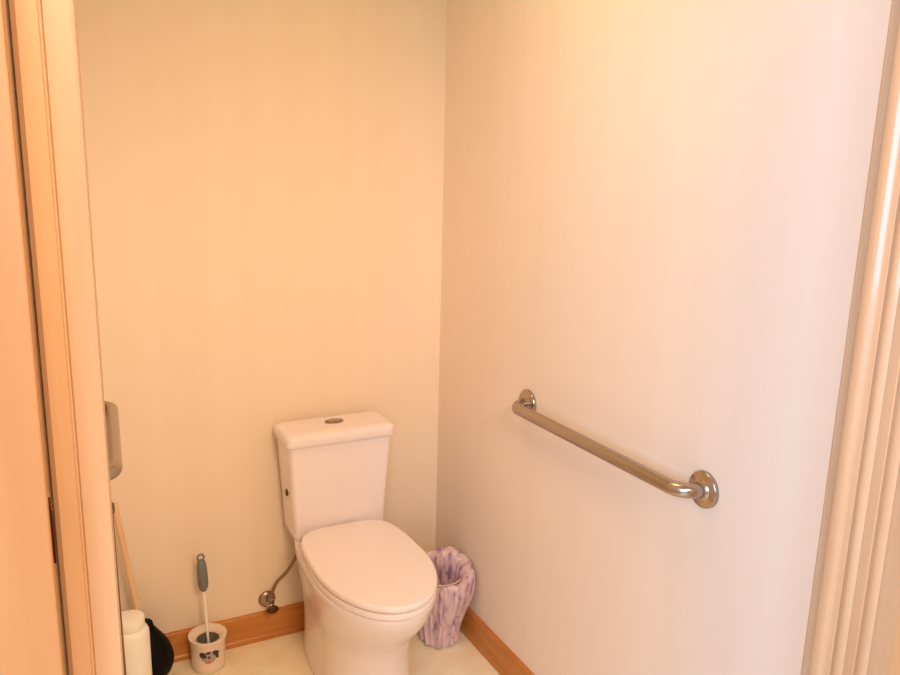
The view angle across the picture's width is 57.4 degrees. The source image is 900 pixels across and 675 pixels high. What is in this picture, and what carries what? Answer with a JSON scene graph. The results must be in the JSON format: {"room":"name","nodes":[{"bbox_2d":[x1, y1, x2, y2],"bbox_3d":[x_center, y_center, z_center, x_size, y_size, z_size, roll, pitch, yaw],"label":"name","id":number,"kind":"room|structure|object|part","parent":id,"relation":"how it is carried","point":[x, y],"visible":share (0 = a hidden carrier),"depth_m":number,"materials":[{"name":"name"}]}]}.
{"room":"bathroom","nodes":[
{"label":"bathroom","id":0,"kind":"room"},
{"bbox_2d":[75,0,446,633],"bbox_3d":[-0.557,-0.181,2.587,1.335,2.420,0.100,-5,14,-27],"label":"wall","id":1,"kind":"structure","parent":0,"point":[265,177],"depth_m":2.52,"materials":[{"name":"paint"}]},
{"bbox_2d":[165,601,304,662],"bbox_3d":[-0.550,0.961,2.800,1.115,0.100,0.019,-5,14,-27],"label":"baseboard","id":2,"kind":"structure","parent":1,"relation":"attached to","point":[260,626],"depth_m":2.74,"materials":[{"name":"brown wood"}]},
{"bbox_2d":[258,555,296,613],"bbox_3d":[-0.568,0.808,2.717,0.116,0.206,0.081,-5,14,-27],"label":"supply valve","id":3,"kind":"object","parent":1,"relation":"attached to","point":[267,598],"visible":0.99,"depth_m":2.70,"materials":[{"name":"silver metal"}]},
{"bbox_3d":[-0.580,0.890,2.692,0.041,0.025,0.013,-5,14,-27],"label":"valve handle","id":4,"kind":"part","parent":3,"relation":"part of","materials":[{"name":"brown metal"}]},
{"bbox_2d":[167,631,499,674],"bbox_3d":[0.341,1.520,0.815,5.000,0.060,4.700,-5,14,-27],"label":"floor","id":5,"kind":"structure","parent":0,"point":[283,655],"depth_m":2.67,"materials":[{"name":"tile"}]},
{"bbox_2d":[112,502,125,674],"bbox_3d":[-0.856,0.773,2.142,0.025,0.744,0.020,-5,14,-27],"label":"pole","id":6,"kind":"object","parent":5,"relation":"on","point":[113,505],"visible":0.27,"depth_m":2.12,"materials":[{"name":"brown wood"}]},
{"bbox_2d":[121,610,151,674],"bbox_3d":[-0.900,0.940,2.333,0.102,0.331,0.102,-5,14,-27],"label":"bottle","id":7,"kind":"object","parent":5,"relation":"on","point":[136,633],"visible":0.66,"depth_m":2.28,"materials":[{"name":"white plastic"}]},
{"bbox_2d":[113,503,173,674],"bbox_3d":[-0.913,0.768,2.451,0.153,0.612,0.153,-5,14,-27],"label":"plunger","id":8,"kind":"object","parent":5,"relation":"on","point":[162,653],"visible":0.44,"depth_m":2.44,"materials":[{"name":"black rubber"}]},
{"bbox_3d":[-0.945,0.674,2.412,0.070,0.414,0.022,-5,14,-27],"label":"handle","id":9,"kind":"part","parent":8,"relation":"part of","materials":[{"name":"beige wood"}]},
{"bbox_2d":[145,618,173,674],"bbox_3d":[-0.918,0.960,2.495,0.153,0.219,0.153,-5,14,-27],"label":"cup","id":10,"kind":"object","parent":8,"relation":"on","point":[162,653],"depth_m":2.46,"materials":[{"name":"black"}]},
{"bbox_2d":[188,623,226,673],"bbox_3d":[-0.768,0.991,2.613,0.119,0.114,0.119,-5,14,-27],"label":"brush holder","id":11,"kind":"object","parent":5,"relation":"on","point":[207,658],"visible":1,"depth_m":2.58,"materials":[{"name":"beige ceramic"}]},
{"bbox_2d":[197,553,209,642],"bbox_3d":[-0.764,0.847,2.582,0.053,0.388,0.053,-5,14,-27],"label":"toilet brush","id":12,"kind":"object","parent":11,"relation":"in","point":[202,574],"visible":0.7,"depth_m":2.53,"materials":[{"name":"white plastic"}]},
{"bbox_3d":[-0.766,0.875,2.583,0.011,0.233,0.025,5,14,17],"label":"stem","id":13,"kind":"part","parent":12,"relation":"part of","materials":[{"name":"white plastic"}]},
{"bbox_2d":[274,411,437,674],"bbox_3d":[-0.258,0.697,2.475,0.356,0.774,0.691,-5,14,-27],"label":"toilet","id":14,"kind":"object","parent":5,"relation":"on","point":[368,588],"visible":1,"depth_m":2.49,"materials":[{"name":"white ceramic"}]},
{"bbox_3d":[-0.373,0.467,2.662,0.338,0.325,0.151,-5,14,-27],"label":"tank","id":15,"kind":"part","parent":14,"relation":"part of","materials":[{"name":"white ceramic"}]},
{"bbox_3d":[-0.368,0.290,2.620,0.356,0.041,0.170,-5,14,-27],"label":"tank lid","id":16,"kind":"part","parent":14,"relation":"part of","materials":[{"name":"white ceramic"}]},
{"bbox_3d":[-0.370,0.267,2.623,0.062,0.006,0.040,-5,14,-27],"label":"flush plate","id":17,"kind":"part","parent":14,"relation":"part of","materials":[{"name":"silver metal"}]},
{"bbox_3d":[-0.268,0.874,2.514,0.335,0.410,0.653,-5,14,-27],"label":"bowl","id":18,"kind":"part","parent":14,"relation":"part of","materials":[{"name":"white ceramic"}]},
{"bbox_3d":[-0.227,0.657,2.392,0.336,0.023,0.535,-5,14,-27],"label":"seat lid","id":19,"kind":"part","parent":14,"relation":"part of","materials":[{"name":"white plastic"}]},
{"bbox_3d":[-0.227,0.681,2.397,0.334,0.019,0.528,-5,14,-27],"label":"seat","id":20,"kind":"part","parent":14,"relation":"part of","materials":[{"name":"white plastic"}]},
{"bbox_2d":[419,546,475,648],"bbox_3d":[-0.020,0.881,2.757,0.187,0.301,0.191,-5,14,-27],"label":"waste bin","id":21,"kind":"object","parent":5,"relation":"on","point":[456,576],"visible":0.77,"depth_m":2.73,"materials":[{"name":"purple plastic"}]},
{"bbox_2d":[435,0,891,674],"bbox_3d":[0.420,-0.034,2.051,0.100,2.420,1.780,-5,14,-27],"label":"wall","id":22,"kind":"structure","parent":0,"point":[653,209],"depth_m":1.87,"materials":[{"name":"paint"}]},
{"bbox_2d":[460,606,533,674],"bbox_3d":[0.343,1.103,2.275,0.019,0.100,1.761,-5,14,-27],"label":"baseboard","id":23,"kind":"structure","parent":22,"relation":"attached to","point":[493,649],"depth_m":2.66,"materials":[{"name":"brown wood"}]},
{"bbox_2d":[512,389,718,508],"bbox_3d":[0.352,0.259,2.044,0.075,0.094,0.781,-5,14,-27],"label":"grab bar","id":24,"kind":"object","parent":22,"relation":"attached to","point":[702,487],"visible":1,"depth_m":1.87,"materials":[{"name":"silver metal"}]},
{"bbox_3d":[0.184,0.226,0.893,5.000,2.420,0.118,-5,14,-27],"label":"wall","id":25,"kind":"structure","parent":0,"visible":0},
{"bbox_2d":[0,0,63,674],"bbox_3d":[-0.651,0.489,0.408,0.876,2.058,0.041,-5,14,-27],"label":"door","id":26,"kind":"structure","parent":25,"relation":"in","point":[30,638],"depth_m":0.49,"materials":[{"name":"brown wood"}]},
{"bbox_2d":[3,0,123,674],"bbox_3d":[-0.298,0.436,0.683,0.064,2.080,0.132,-5,14,-27],"label":"trim","id":27,"kind":"structure","parent":25,"relation":"attached to","point":[42,35],"depth_m":0.53,"materials":[{"name":"brown wood"}]},
{"bbox_2d":[801,0,899,674],"bbox_3d":[0.550,0.359,1.111,0.040,2.080,0.130,-5,14,-27],"label":"trim","id":28,"kind":"structure","parent":25,"relation":"attached to","point":[853,625],"depth_m":1.06,"materials":[{"name":"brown wood"}]},
{"bbox_3d":[-0.723,0.069,1.475,0.239,2.420,1.780,-5,14,-27],"label":"wall","id":29,"kind":"structure","parent":0,"visible":0},
{"bbox_2d":[104,401,122,480],"bbox_3d":[-0.827,0.238,1.972,0.067,0.082,0.594,-4,14,-22],"label":"grab bar","id":30,"kind":"object","parent":29,"relation":"attached to","point":[111,409],"visible":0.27,"depth_m":1.92,"materials":[{"name":"silver metal"}]}
]}

